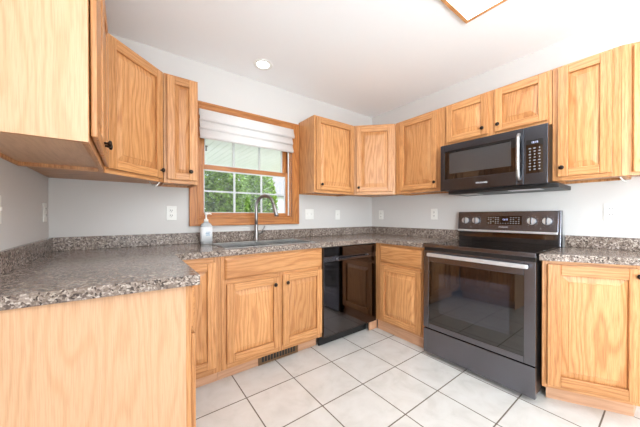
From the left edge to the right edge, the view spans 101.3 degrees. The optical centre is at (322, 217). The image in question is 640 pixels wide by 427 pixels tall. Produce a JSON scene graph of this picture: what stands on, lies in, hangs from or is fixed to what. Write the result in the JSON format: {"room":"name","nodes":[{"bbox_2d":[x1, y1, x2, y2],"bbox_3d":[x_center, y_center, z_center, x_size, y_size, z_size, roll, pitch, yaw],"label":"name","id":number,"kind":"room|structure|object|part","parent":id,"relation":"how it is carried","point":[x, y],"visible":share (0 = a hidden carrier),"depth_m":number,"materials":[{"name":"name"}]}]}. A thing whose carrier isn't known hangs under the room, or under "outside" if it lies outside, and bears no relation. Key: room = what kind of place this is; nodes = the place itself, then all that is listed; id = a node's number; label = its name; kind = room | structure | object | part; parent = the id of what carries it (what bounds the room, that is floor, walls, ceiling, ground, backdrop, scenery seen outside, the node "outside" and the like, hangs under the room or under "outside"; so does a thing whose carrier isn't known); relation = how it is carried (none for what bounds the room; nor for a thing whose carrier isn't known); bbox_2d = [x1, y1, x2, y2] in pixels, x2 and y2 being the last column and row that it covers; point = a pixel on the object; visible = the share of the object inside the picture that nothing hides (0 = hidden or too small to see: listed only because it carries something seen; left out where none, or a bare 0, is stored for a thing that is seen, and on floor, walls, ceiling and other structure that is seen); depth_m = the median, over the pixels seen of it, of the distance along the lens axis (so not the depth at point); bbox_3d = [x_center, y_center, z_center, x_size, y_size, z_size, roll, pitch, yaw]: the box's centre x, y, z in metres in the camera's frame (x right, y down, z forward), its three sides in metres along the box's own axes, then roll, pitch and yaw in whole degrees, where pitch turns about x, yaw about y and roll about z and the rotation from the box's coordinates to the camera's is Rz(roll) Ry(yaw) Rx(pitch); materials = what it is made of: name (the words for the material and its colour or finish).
{"room":"kitchen","nodes":[
{"label":"kitchen","id":0,"kind":"room"},
{"bbox_2d":[0,158,48,250],"bbox_3d":[-0.296,-0.081,-0.388,0.120,2.448,5.100,0,0,-37],"label":"wall","id":1,"kind":"structure","parent":0,"point":[23,190],"depth_m":1.26,"materials":[{"name":"white paint"}]},
{"bbox_2d":[0,195,1,223],"bbox_3d":[-1.260,-0.033,1.020,0.016,0.114,0.072,0,0,-37],"label":"light switch","id":2,"kind":"object","parent":1,"relation":"attached to","point":[0,195],"visible":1,"depth_m":1.04,"materials":[{"name":"white plastic"}]},
{"bbox_2d":[0,237,52,275],"bbox_3d":[-1.382,0.175,1.190,0.018,0.090,1.267,0,0,-37],"label":"backsplash","id":3,"kind":"structure","parent":1,"relation":"attached to","point":[13,258],"depth_m":1.22,"materials":[{"name":"stone"}]},
{"bbox_2d":[43,203,46,221],"bbox_3d":[-1.701,-0.034,1.606,0.009,0.114,0.072,0,0,-37],"label":"wall outlet","id":4,"kind":"object","parent":1,"relation":"attached to","point":[44,204],"visible":1,"depth_m":1.59,"materials":[{"name":"white plastic"}]},
{"bbox_2d":[0,0,112,171],"bbox_3d":[-1.054,-0.621,1.027,0.356,0.762,0.696,0,0,-37],"label":"upper cabinet","id":5,"kind":"object","parent":1,"relation":"attached to","point":[54,100],"visible":1,"depth_m":0.80,"materials":[{"name":"brown wood"}]},
{"bbox_3d":[-0.866,-0.619,0.735,0.308,0.762,0.003,0,0,-37],"label":"panel","id":6,"kind":"part","parent":5,"relation":"part of","materials":[{"name":"brown wood"}]},
{"bbox_3d":[-1.077,-0.263,1.013,0.282,0.014,0.660,0,0,-37],"label":"panel","id":7,"kind":"part","parent":5,"relation":"part of","materials":[{"name":"brown wood"}]},
{"bbox_3d":[-0.957,-0.622,1.101,0.019,0.762,0.692,0,0,-37],"label":"frame","id":8,"kind":"part","parent":5,"relation":"part of","materials":[{"name":"brown wood"}]},
{"bbox_3d":[-0.841,-0.625,0.981,0.016,0.720,0.325,0,0,-37],"label":"door","id":9,"kind":"part","parent":5,"relation":"part of","materials":[{"name":"brown wood"}]},
{"bbox_3d":[-0.844,-0.625,0.979,0.015,0.616,0.221,0,0,-37],"label":"raised panel","id":10,"kind":"part","parent":5,"relation":"part of","materials":[{"name":"brown wood"}]},
{"bbox_3d":[-1.039,-0.626,1.246,0.016,0.720,0.325,0,0,-37],"label":"door","id":11,"kind":"part","parent":5,"relation":"part of","materials":[{"name":"brown wood"}]},
{"bbox_3d":[-1.042,-0.626,1.244,0.015,0.616,0.221,0,0,-37],"label":"raised panel","id":12,"kind":"part","parent":5,"relation":"part of","materials":[{"name":"brown wood"}]},
{"bbox_3d":[-0.906,-0.313,1.106,0.028,0.029,0.029,0,0,-37],"label":"knob","id":13,"kind":"part","parent":5,"relation":"part of","materials":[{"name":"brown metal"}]},
{"bbox_2d":[48,33,371,237],"bbox_3d":[-0.594,-0.100,2.645,3.267,2.448,0.120,0,0,-37],"label":"wall","id":14,"kind":"structure","parent":0,"point":[76,207],"depth_m":2.15,"materials":[{"name":"white paint"}]},
{"bbox_2d":[17,33,165,185],"bbox_3d":[-1.341,-0.624,1.629,0.616,0.762,0.607,0,0,-37],"label":"upper cabinet","id":15,"kind":"object","parent":14,"relation":"attached to","point":[135,86],"visible":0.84,"depth_m":1.58,"materials":[{"name":"brown wood"}]},
{"bbox_3d":[-1.149,-0.624,1.598,0.019,0.762,0.446,0,0,8],"label":"frame","id":16,"kind":"part","parent":15,"relation":"part of","materials":[{"name":"brown wood"}]},
{"bbox_3d":[-1.127,-0.627,1.599,0.016,0.718,0.394,0,0,8],"label":"door","id":17,"kind":"part","parent":15,"relation":"part of","materials":[{"name":"brown wood"}]},
{"bbox_3d":[-1.131,-0.627,1.599,0.015,0.614,0.290,0,0,8],"label":"raised panel","id":18,"kind":"part","parent":15,"relation":"part of","materials":[{"name":"brown wood"}]},
{"bbox_2d":[166,206,176,219],"bbox_3d":[-1.214,-0.037,2.102,0.072,0.114,0.009,0,0,-37],"label":"wall outlet","id":19,"kind":"object","parent":14,"relation":"attached to","point":[171,211],"visible":1,"depth_m":2.10,"materials":[{"name":"white plastic"}]},
{"bbox_2d":[160,73,197,187],"bbox_3d":[-1.090,-0.627,1.982,0.219,0.762,0.339,0,0,-37],"label":"upper cabinet","id":20,"kind":"object","parent":14,"relation":"attached to","point":[180,95],"visible":0.99,"depth_m":1.87,"materials":[{"name":"brown wood"}]},
{"bbox_3d":[-1.107,-0.269,2.008,0.187,0.014,0.264,0,0,-37],"label":"panel","id":21,"kind":"part","parent":20,"relation":"part of","materials":[{"name":"brown wood"}]},
{"bbox_3d":[-1.009,-0.631,1.879,0.091,0.623,0.015,0,0,-37],"label":"raised panel","id":22,"kind":"part","parent":20,"relation":"part of","materials":[{"name":"brown wood"}]},
{"bbox_2d":[53,226,371,250],"bbox_3d":[-0.544,0.166,2.593,3.002,0.090,0.019,0,0,-37],"label":"backsplash","id":23,"kind":"structure","parent":14,"relation":"attached to","point":[112,241],"depth_m":2.11,"materials":[{"name":"stone"}]},
{"bbox_2d":[189,100,298,225],"bbox_3d":[-0.718,-0.460,2.531,1.058,1.055,0.141,0,0,-37],"label":"window","id":24,"kind":"structure","parent":14,"relation":"in","point":[289,172],"depth_m":2.48,"materials":[{"name":"brown wood"}]},
{"bbox_3d":[-0.746,-0.672,2.556,0.860,0.474,0.032,0,0,-37],"label":"sash","id":25,"kind":"part","parent":24,"relation":"part of","materials":[{"name":"brown wood"}]},
{"bbox_2d":[204,139,281,172],"bbox_3d":[-0.741,-0.670,2.550,0.770,0.398,0.009,0,0,-37],"label":"grille","id":26,"kind":"object","parent":24,"relation":"attached to","point":[233,144],"depth_m":2.48,"materials":[{"name":"grey plastic"}]},
{"bbox_3d":[-0.724,-0.244,2.530,0.860,0.446,0.032,0,0,-37],"label":"sash","id":27,"kind":"part","parent":24,"relation":"part of","materials":[{"name":"brown wood"}]},
{"bbox_2d":[204,169,284,212],"bbox_3d":[-0.719,-0.237,2.524,0.800,0.380,0.009,0,0,-37],"label":"grille","id":28,"kind":"object","parent":24,"relation":"attached to","point":[234,171],"depth_m":2.49,"materials":[{"name":"grey plastic"}]},
{"bbox_2d":[199,108,294,152],"bbox_3d":[-0.673,-0.797,2.476,0.910,0.250,0.054,0,0,-37],"label":"roman shade","id":29,"kind":"object","parent":24,"relation":"attached to","point":[216,126],"visible":1,"depth_m":2.42,"materials":[{"name":"white fabric"}]},
{"bbox_2d":[305,209,313,218],"bbox_3d":[-0.146,-0.040,2.894,0.115,0.114,0.016,0,0,-37],"label":"light switch","id":30,"kind":"object","parent":14,"relation":"attached to","point":[309,213],"visible":1,"depth_m":2.90,"materials":[{"name":"white plastic"}]},
{"bbox_2d":[299,115,353,195],"bbox_3d":[0.054,-0.633,2.835,0.530,0.762,0.339,0,0,-37],"label":"upper cabinet","id":31,"kind":"object","parent":14,"relation":"attached to","point":[326,146],"visible":1,"depth_m":2.70,"materials":[{"name":"brown wood"}]},
{"bbox_3d":[0.037,-0.276,2.860,0.498,0.014,0.264,0,0,-37],"label":"panel","id":32,"kind":"part","parent":31,"relation":"part of","materials":[{"name":"brown wood"}]},
{"bbox_3d":[0.136,-0.638,2.729,0.499,0.718,0.016,0,0,-37],"label":"door","id":33,"kind":"part","parent":31,"relation":"part of","materials":[{"name":"brown wood"}]},
{"bbox_3d":[0.134,-0.638,2.731,0.395,0.614,0.015,0,0,-37],"label":"raised panel","id":34,"kind":"part","parent":31,"relation":"part of","materials":[{"name":"brown wood"}]},
{"bbox_2d":[335,210,339,219],"bbox_3d":[0.179,-0.035,3.136,0.070,0.114,0.016,0,0,-37],"label":"light switch","id":35,"kind":"object","parent":14,"relation":"attached to","point":[337,212],"visible":1,"depth_m":3.13,"materials":[{"name":"white plastic"}]},
{"bbox_2d":[337,124,410,196],"bbox_3d":[0.592,-0.636,3.069,0.610,0.762,0.607,0,0,-37],"label":"upper cabinet","id":36,"kind":"object","parent":14,"relation":"attached to","point":[374,145],"visible":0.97,"depth_m":2.85,"materials":[{"name":"brown wood"}]},
{"bbox_3d":[0.563,-0.634,2.874,0.446,0.762,0.019,0,0,8],"label":"frame","id":37,"kind":"part","parent":36,"relation":"part of","materials":[{"name":"brown wood"}]},
{"bbox_3d":[0.560,-0.636,2.853,0.386,0.705,0.016,0,0,8],"label":"door","id":38,"kind":"part","parent":36,"relation":"part of","materials":[{"name":"brown wood"}]},
{"bbox_3d":[0.561,-0.636,2.856,0.282,0.601,0.015,0,0,8],"label":"raised panel","id":39,"kind":"part","parent":36,"relation":"part of","materials":[{"name":"brown wood"}]},
{"bbox_2d":[105,0,639,117],"bbox_3d":[0.964,-1.363,0.544,3.267,0.100,5.340,0,0,-37],"label":"ceiling","id":40,"kind":"structure","parent":0,"point":[369,58],"depth_m":1.91,"materials":[{"name":"white paint"}]},
{"bbox_2d":[253,59,272,69],"bbox_3d":[-0.516,-1.318,2.260,0.164,0.006,0.164,0,0,-37],"label":"recessed light","id":41,"kind":"object","parent":40,"relation":"in","point":[262,64],"visible":1,"depth_m":2.25,"materials":[{"name":"white plastic"}]},
{"bbox_2d":[441,0,506,23],"bbox_3d":[0.657,-1.307,1.145,1.224,0.018,0.624,0,0,-37],"label":"ceiling light","id":42,"kind":"object","parent":40,"relation":"in","point":[467,11],"visible":1,"depth_m":1.62,"materials":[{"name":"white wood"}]},
{"bbox_2d":[447,0,501,19],"bbox_3d":[0.657,-1.305,1.145,1.180,0.006,0.580,0,0,-37],"label":"diffuser","id":43,"kind":"object","parent":42,"relation":"attached to","point":[464,9],"depth_m":1.62,"materials":[{"name":"white plastic"}]},
{"bbox_2d":[196,319,639,426],"bbox_3d":[0.967,1.175,0.560,3.267,0.080,5.340,0,0,-37],"label":"floor","id":44,"kind":"structure","parent":0,"point":[376,377],"depth_m":1.67,"materials":[{"name":"tile"}]},
{"bbox_2d":[0,286,195,426],"bbox_3d":[-0.932,0.697,1.138,0.637,0.872,0.644,0,0,-37],"label":"base cabinet","id":45,"kind":"object","parent":44,"relation":"on","point":[127,360],"visible":0.85,"depth_m":0.88,"materials":[{"name":"brown wood"}]},
{"bbox_3d":[-0.723,0.644,1.296,0.019,0.768,0.640,0,0,-37],"label":"frame","id":46,"kind":"part","parent":45,"relation":"part of","materials":[{"name":"brown wood"}]},
{"bbox_3d":[-0.617,0.360,1.183,0.018,0.157,0.300,0,0,-37],"label":"drawer","id":47,"kind":"part","parent":45,"relation":"part of","materials":[{"name":"brown wood"}]},
{"bbox_3d":[-0.615,0.734,1.187,0.016,0.530,0.300,0,0,-37],"label":"door","id":48,"kind":"part","parent":45,"relation":"part of","materials":[{"name":"brown wood"}]},
{"bbox_2d":[182,257,220,387],"bbox_3d":[-0.966,0.693,1.898,0.278,0.872,0.620,0,0,-37],"label":"base cabinet","id":49,"kind":"object","parent":44,"relation":"on","point":[206,327],"visible":0.42,"depth_m":1.69,"materials":[{"name":"brown wood"}]},
{"bbox_3d":[-0.799,0.638,1.650,0.133,0.586,0.015,0,0,-37],"label":"raised panel","id":50,"kind":"part","parent":49,"relation":"part of","materials":[{"name":"brown wood"}]},
{"bbox_3d":[-0.797,0.638,1.647,0.237,0.690,0.016,0,0,-37],"label":"door","id":51,"kind":"part","parent":49,"relation":"part of","materials":[{"name":"brown wood"}]},
{"bbox_2d":[218,248,321,379],"bbox_3d":[-0.510,0.690,2.221,0.835,0.872,0.647,0,0,-37],"label":"base cabinet","id":52,"kind":"object","parent":44,"relation":"on","point":[271,302],"visible":0.91,"depth_m":1.94,"materials":[{"name":"brown wood"}]},
{"bbox_3d":[-0.487,0.714,1.878,0.395,0.534,0.016,0,0,-37],"label":"door","id":53,"kind":"part","parent":52,"relation":"part of","materials":[{"name":"brown wood"}]},
{"bbox_3d":[-0.489,0.714,1.881,0.291,0.430,0.015,0,0,-37],"label":"raised panel","id":54,"kind":"part","parent":52,"relation":"part of","materials":[{"name":"brown wood"}]},
{"bbox_3d":[-0.333,0.344,1.994,0.805,0.144,0.018,0,0,-37],"label":"drawer","id":55,"kind":"part","parent":52,"relation":"part of","materials":[{"name":"brown wood"}]},
{"bbox_2d":[258,345,297,365],"bbox_3d":[-0.350,1.078,2.095,0.350,0.092,0.009,0,0,-37],"label":"floor register","id":56,"kind":"object","parent":52,"relation":"attached to","point":[263,360],"visible":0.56,"depth_m":2.09,"materials":[{"name":"brown metal"}]},
{"bbox_3d":[-0.159,0.708,2.123,0.371,0.542,0.016,0,0,-37],"label":"door","id":57,"kind":"part","parent":52,"relation":"part of","materials":[{"name":"brown wood"}]},
{"bbox_3d":[-0.161,0.708,2.126,0.267,0.438,0.015,0,0,-37],"label":"raised panel","id":58,"kind":"part","parent":52,"relation":"part of","materials":[{"name":"brown wood"}]},
{"bbox_2d":[318,243,375,345],"bbox_3d":[0.102,0.689,2.653,0.655,0.866,0.622,0,0,-37],"label":"dishwasher","id":59,"kind":"object","parent":44,"relation":"on","point":[348,271],"visible":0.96,"depth_m":2.40,"materials":[{"name":"black plastic"}]},
{"bbox_3d":[0.196,1.079,2.479,0.586,0.086,0.015,0,0,-37],"label":"toe panel","id":60,"kind":"part","parent":59,"relation":"part of","materials":[{"name":"black plastic"}]},
{"bbox_3d":[0.296,0.365,2.419,0.420,0.024,0.018,0,0,-37],"label":"handle","id":61,"kind":"part","parent":59,"relation":"part of","materials":[{"name":"black metal"}]},
{"bbox_2d":[368,243,424,347],"bbox_3d":[0.898,0.686,2.593,0.682,0.872,0.573,0,0,-37],"label":"base cabinet","id":62,"kind":"object","parent":44,"relation":"on","point":[399,268],"visible":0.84,"depth_m":2.40,"materials":[{"name":"brown wood"}]},
{"bbox_2d":[0,226,458,310],"bbox_3d":[-0.164,0.189,2.070,3.022,0.130,1.313,0,0,-37],"label":"countertop","id":63,"kind":"structure","parent":62,"relation":"on","point":[54,270],"depth_m":1.38,"materials":[{"name":"stone"}]},
{"bbox_2d":[200,213,211,243],"bbox_3d":[-0.962,0.086,2.162,0.092,0.256,0.068,0,0,-37],"label":"soap bottle","id":64,"kind":"object","parent":63,"relation":"on","point":[205,227],"visible":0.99,"depth_m":2.14,"materials":[{"name":"white plastic"}]},
{"bbox_2d":[211,239,313,248],"bbox_3d":[-0.492,0.339,2.224,0.774,0.256,0.404,0,0,-37],"label":"sink","id":65,"kind":"object","parent":63,"relation":"in","point":[279,241],"visible":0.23,"depth_m":2.31,"materials":[{"name":"silver metal"}]},
{"bbox_3d":[-0.646,0.341,2.110,0.360,0.254,0.374,0,0,-37],"label":"bowl","id":66,"kind":"part","parent":65,"relation":"part of","materials":[{"name":"silver metal"}]},
{"bbox_3d":[-0.338,0.339,2.339,0.360,0.254,0.374,0,0,-37],"label":"bowl","id":67,"kind":"part","parent":65,"relation":"part of","materials":[{"name":"silver metal"}]},
{"bbox_2d":[253,194,278,240],"bbox_3d":[-0.512,-0.002,2.422,0.273,0.426,0.097,0,0,23],"label":"kitchen faucet","id":68,"kind":"object","parent":63,"relation":"on","point":[259,198],"visible":1,"depth_m":2.43,"materials":[{"name":"grey metal"}]},
{"bbox_3d":[-0.534,-0.075,2.404,0.221,0.279,0.028,0,0,25],"label":"spout","id":69,"kind":"part","parent":68,"relation":"part of","materials":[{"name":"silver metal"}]},
{"bbox_3d":[0.703,0.729,2.408,0.015,0.430,0.346,0,0,-37],"label":"raised panel","id":70,"kind":"part","parent":62,"relation":"part of","materials":[{"name":"brown wood"}]},
{"bbox_3d":[0.700,0.729,2.406,0.016,0.534,0.450,0,0,-37],"label":"door","id":71,"kind":"part","parent":62,"relation":"part of","materials":[{"name":"brown wood"}]},
{"bbox_3d":[0.704,0.356,2.402,0.018,0.156,0.458,0,0,-37],"label":"drawer","id":72,"kind":"part","parent":62,"relation":"part of","materials":[{"name":"brown wood"}]},
{"bbox_2d":[423,210,562,399],"bbox_3d":[1.290,0.535,2.045,0.680,1.180,0.746,0,0,-37],"label":"range oven","id":73,"kind":"object","parent":44,"relation":"on","point":[482,287],"visible":0.96,"depth_m":1.85,"materials":[{"name":"black metal"}]},
{"bbox_3d":[1.060,0.605,1.882,0.023,0.500,0.638,0,0,-37],"label":"door glass","id":74,"kind":"part","parent":73,"relation":"part of","materials":[{"name":"black glass"}]},
{"bbox_3d":[1.033,0.295,1.838,0.022,0.027,0.662,0,0,-37],"label":"oven handle","id":75,"kind":"part","parent":73,"relation":"part of","materials":[{"name":"silver metal"}]},
{"bbox_3d":[1.065,0.999,1.880,0.029,0.192,0.742,0,0,-37],"label":"storage drawer","id":76,"kind":"part","parent":73,"relation":"part of","materials":[{"name":"black metal"}]},
{"bbox_3d":[1.064,0.580,1.877,0.029,0.630,0.742,0,0,-37],"label":"oven door","id":77,"kind":"part","parent":73,"relation":"part of","materials":[{"name":"black metal"}]},
{"bbox_2d":[423,239,559,257],"bbox_3d":[1.276,0.222,2.034,0.571,0.029,0.746,0,0,-37],"label":"cooktop","id":78,"kind":"object","parent":73,"relation":"in","point":[497,249],"depth_m":1.90,"materials":[{"name":"black glass"}]},
{"bbox_3d":[1.505,0.115,2.211,0.010,0.018,0.722,0,0,-37],"label":"vent trim","id":79,"kind":"part","parent":73,"relation":"part of","materials":[{"name":"silver metal"}]},
{"bbox_3d":[1.532,0.029,2.232,0.059,0.166,0.728,0,0,-37],"label":"control panel","id":80,"kind":"part","parent":73,"relation":"part of","materials":[{"name":"black metal"}]},
{"bbox_3d":[1.626,0.026,2.045,0.031,0.056,0.056,0,0,-37],"label":"knob","id":81,"kind":"part","parent":73,"relation":"part of","materials":[{"name":"silver metal"}]},
{"bbox_3d":[1.683,0.027,1.969,0.031,0.056,0.056,0,0,-37],"label":"knob","id":82,"kind":"part","parent":73,"relation":"part of","materials":[{"name":"silver metal"}]},
{"bbox_2d":[541,260,639,416],"bbox_3d":[1.683,0.691,1.617,0.602,0.872,0.398,0,0,-37],"label":"base cabinet","id":83,"kind":"object","parent":44,"relation":"on","point":[590,312],"visible":0.88,"depth_m":1.49,"materials":[{"name":"brown wood"}]},
{"bbox_2d":[539,235,639,265],"bbox_3d":[1.674,0.193,1.595,0.642,0.123,0.413,0,0,-37],"label":"countertop","id":84,"kind":"structure","parent":83,"relation":"on","point":[581,249],"depth_m":1.66,"materials":[{"name":"stone"}]},
{"bbox_3d":[1.536,0.639,1.492,0.289,0.600,0.015,0,0,24],"label":"raised panel","id":85,"kind":"part","parent":83,"relation":"part of","materials":[{"name":"brown wood"}]},
{"bbox_2d":[372,10,639,246],"bbox_3d":[2.227,-0.096,1.492,0.120,2.448,5.100,0,0,-37],"label":"wall","id":86,"kind":"structure","parent":0,"point":[582,205],"depth_m":2.09,"materials":[{"name":"white paint"}]},
{"bbox_2d":[379,210,382,218],"bbox_3d":[0.747,-0.037,3.370,0.009,0.114,0.072,0,0,-37],"label":"wall outlet","id":87,"kind":"object","parent":86,"relation":"attached to","point":[381,211],"visible":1,"depth_m":3.36,"materials":[{"name":"white plastic"}]},
{"bbox_2d":[372,226,458,238],"bbox_3d":[1.001,0.161,3.019,0.019,0.090,1.144,0,0,-37],"label":"backsplash","id":88,"kind":"structure","parent":86,"relation":"attached to","point":[438,233],"depth_m":2.92,"materials":[{"name":"stone"}]},
{"bbox_2d":[396,107,447,195],"bbox_3d":[1.047,-0.634,2.682,0.339,0.762,0.551,0,0,-37],"label":"upper cabinet","id":89,"kind":"object","parent":86,"relation":"attached to","point":[420,139],"visible":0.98,"depth_m":2.58,"materials":[{"name":"brown wood"}]},
{"bbox_3d":[0.939,-0.638,2.608,0.015,0.607,0.312,0,0,-37],"label":"raised panel","id":90,"kind":"part","parent":89,"relation":"part of","materials":[{"name":"brown wood"}]},
{"bbox_3d":[0.936,-0.638,2.606,0.016,0.711,0.416,0,0,-37],"label":"door","id":91,"kind":"part","parent":89,"relation":"part of","materials":[{"name":"brown wood"}]},
{"bbox_3d":[1.071,-0.276,2.702,0.264,0.014,0.519,0,0,-37],"label":"panel","id":92,"kind":"part","parent":89,"relation":"part of","materials":[{"name":"brown wood"}]},
{"bbox_2d":[431,209,436,219],"bbox_3d":[1.182,-0.039,2.786,0.009,0.114,0.072,0,0,-37],"label":"wall outlet","id":93,"kind":"object","parent":86,"relation":"attached to","point":[433,211],"visible":1,"depth_m":2.78,"materials":[{"name":"white plastic"}]},
{"bbox_2d":[445,70,552,145],"bbox_3d":[1.436,-0.827,2.158,0.339,0.371,0.747,0,0,-37],"label":"upper cabinet","id":94,"kind":"object","parent":86,"relation":"attached to","point":[528,102],"visible":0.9,"depth_m":2.01,"materials":[{"name":"brown wood"}]},
{"bbox_3d":[1.219,-0.835,2.231,0.015,0.221,0.232,0,0,-37],"label":"raised panel","id":95,"kind":"part","parent":94,"relation":"part of","materials":[{"name":"brown wood"}]},
{"bbox_3d":[1.216,-0.835,2.229,0.016,0.325,0.336,0,0,-37],"label":"door","id":96,"kind":"part","parent":94,"relation":"part of","materials":[{"name":"brown wood"}]},
{"bbox_2d":[441,123,570,195],"bbox_3d":[1.409,-0.412,2.100,0.450,0.429,0.785,0,0,-37],"label":"microwave oven","id":97,"kind":"object","parent":94,"relation":"attached to","point":[520,160],"visible":0.99,"depth_m":1.95,"materials":[{"name":"black plastic"}]},
{"bbox_3d":[1.229,-0.450,2.080,0.023,0.240,0.530,0,0,-37],"label":"door glass","id":98,"kind":"part","parent":97,"relation":"part of","materials":[{"name":"black glass"}]},
{"bbox_3d":[1.230,-0.429,2.079,0.029,0.395,0.605,0,0,-37],"label":"door","id":99,"kind":"part","parent":97,"relation":"part of","materials":[{"name":"black metal"}]},
{"bbox_3d":[1.365,-0.426,1.833,0.062,0.335,0.024,0,0,-45],"label":"handle","id":100,"kind":"part","parent":97,"relation":"part of","materials":[{"name":"silver metal"}]},
{"bbox_3d":[1.435,-0.418,1.778,0.001,0.227,0.092,0,0,-37],"label":"touch panel","id":101,"kind":"part","parent":97,"relation":"part of","materials":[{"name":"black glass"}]},
{"bbox_3d":[1.450,-0.427,1.783,0.029,0.395,0.130,0,0,-37],"label":"control panel","id":102,"kind":"part","parent":97,"relation":"part of","materials":[{"name":"black metal"}]},
{"bbox_3d":[1.446,-0.833,1.927,0.015,0.221,0.221,0,0,-37],"label":"raised panel","id":103,"kind":"part","parent":94,"relation":"part of","materials":[{"name":"brown wood"}]},
{"bbox_3d":[1.443,-0.833,1.925,0.016,0.325,0.325,0,0,-37],"label":"door","id":104,"kind":"part","parent":94,"relation":"part of","materials":[{"name":"brown wood"}]},
{"bbox_2d":[552,45,625,183],"bbox_3d":[1.754,-0.629,1.733,0.339,0.762,0.310,0,0,-37],"label":"upper cabinet","id":105,"kind":"object","parent":86,"relation":"attached to","point":[587,92],"visible":0.98,"depth_m":1.64,"materials":[{"name":"brown wood"}]},
{"bbox_3d":[1.648,-0.633,1.657,0.015,0.618,0.142,0,0,-37],"label":"raised panel","id":106,"kind":"part","parent":105,"relation":"part of","materials":[{"name":"brown wood"}]},
{"bbox_3d":[1.645,-0.633,1.655,0.016,0.722,0.246,0,0,-37],"label":"door","id":107,"kind":"part","parent":105,"relation":"part of","materials":[{"name":"brown wood"}]},
{"bbox_3d":[1.778,-0.271,1.753,0.264,0.014,0.278,0,0,-37],"label":"panel","id":108,"kind":"part","parent":105,"relation":"part of","materials":[{"name":"brown wood"}]},
{"bbox_2d":[565,235,639,250],"bbox_3d":[1.922,0.171,1.782,0.019,0.082,0.409,0,0,-37],"label":"backsplash","id":109,"kind":"structure","parent":86,"relation":"attached to","point":[614,243],"depth_m":1.78,"materials":[{"name":"stone"}]},
{"bbox_2d":[603,203,618,219],"bbox_3d":[1.942,-0.040,1.766,0.009,0.114,0.072,0,0,-37],"label":"wall outlet","id":110,"kind":"object","parent":86,"relation":"attached to","point":[610,211],"visible":1,"depth_m":1.76,"materials":[{"name":"white plastic"}]},
{"bbox_2d":[621,41,639,179],"bbox_3d":[1.958,-0.628,1.490,0.306,0.762,0.333,0,0,-37],"label":"upper cabinet","id":111,"kind":"object","parent":86,"relation":"attached to","point":[630,108],"visible":1,"depth_m":1.52,"materials":[{"name":"brown wood"}]},
{"bbox_3d":[1.908,-0.626,1.436,0.288,0.726,0.016,0,0,28],"label":"door","id":112,"kind":"part","parent":111,"relation":"part of","materials":[{"name":"brown wood"}]},
{"label":"outside","id":113,"kind":"structure","parent":0,"visible":0},
{"bbox_3d":[-13.297,1.244,30.605,70.000,0.150,59.870,0,0,-37],"label":"ground","id":114,"kind":"structure","parent":113,"visible":0},
{"bbox_2d":[204,170,251,211],"bbox_3d":[-3.063,-0.291,7.696,2.005,3.184,1.992,0,0,-37],"label":"leafy tree","id":115,"kind":"object","parent":114,"relation":"on","point":[214,181],"visible":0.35,"depth_m":7.26,"materials":[{"name":"green plant"}]},
{"bbox_2d":[241,174,278,212],"bbox_3d":[-2.528,-0.387,9.881,1.778,3.347,1.830,0,0,-37],"label":"leafy tree","id":116,"kind":"object","parent":114,"relation":"on","point":[266,203],"visible":0.36,"depth_m":9.47,"materials":[{"name":"green plant"}]},
{"bbox_2d":[238,176,283,212],"bbox_3d":[-2.558,-0.822,18.687,8.200,4.100,6.000,0,0,-37],"label":"house","id":117,"kind":"structure","parent":114,"relation":"on","point":[279,182],"depth_m":15.71,"materials":[{"name":"white"}]},
{"bbox_3d":[-1.157,1.270,5.107,9.000,0.079,4.470,0,0,-37],"label":"patio","id":118,"kind":"object","parent":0,"visible":0},
{"bbox_2d":[205,139,280,171],"bbox_3d":[-1.159,-0.035,5.099,7.900,2.690,4.450,0,0,-37],"label":"porch roof","id":119,"kind":"structure","parent":118,"relation":"on","point":[219,153],"depth_m":5.70,"materials":[{"name":"white paint"}]}
]}

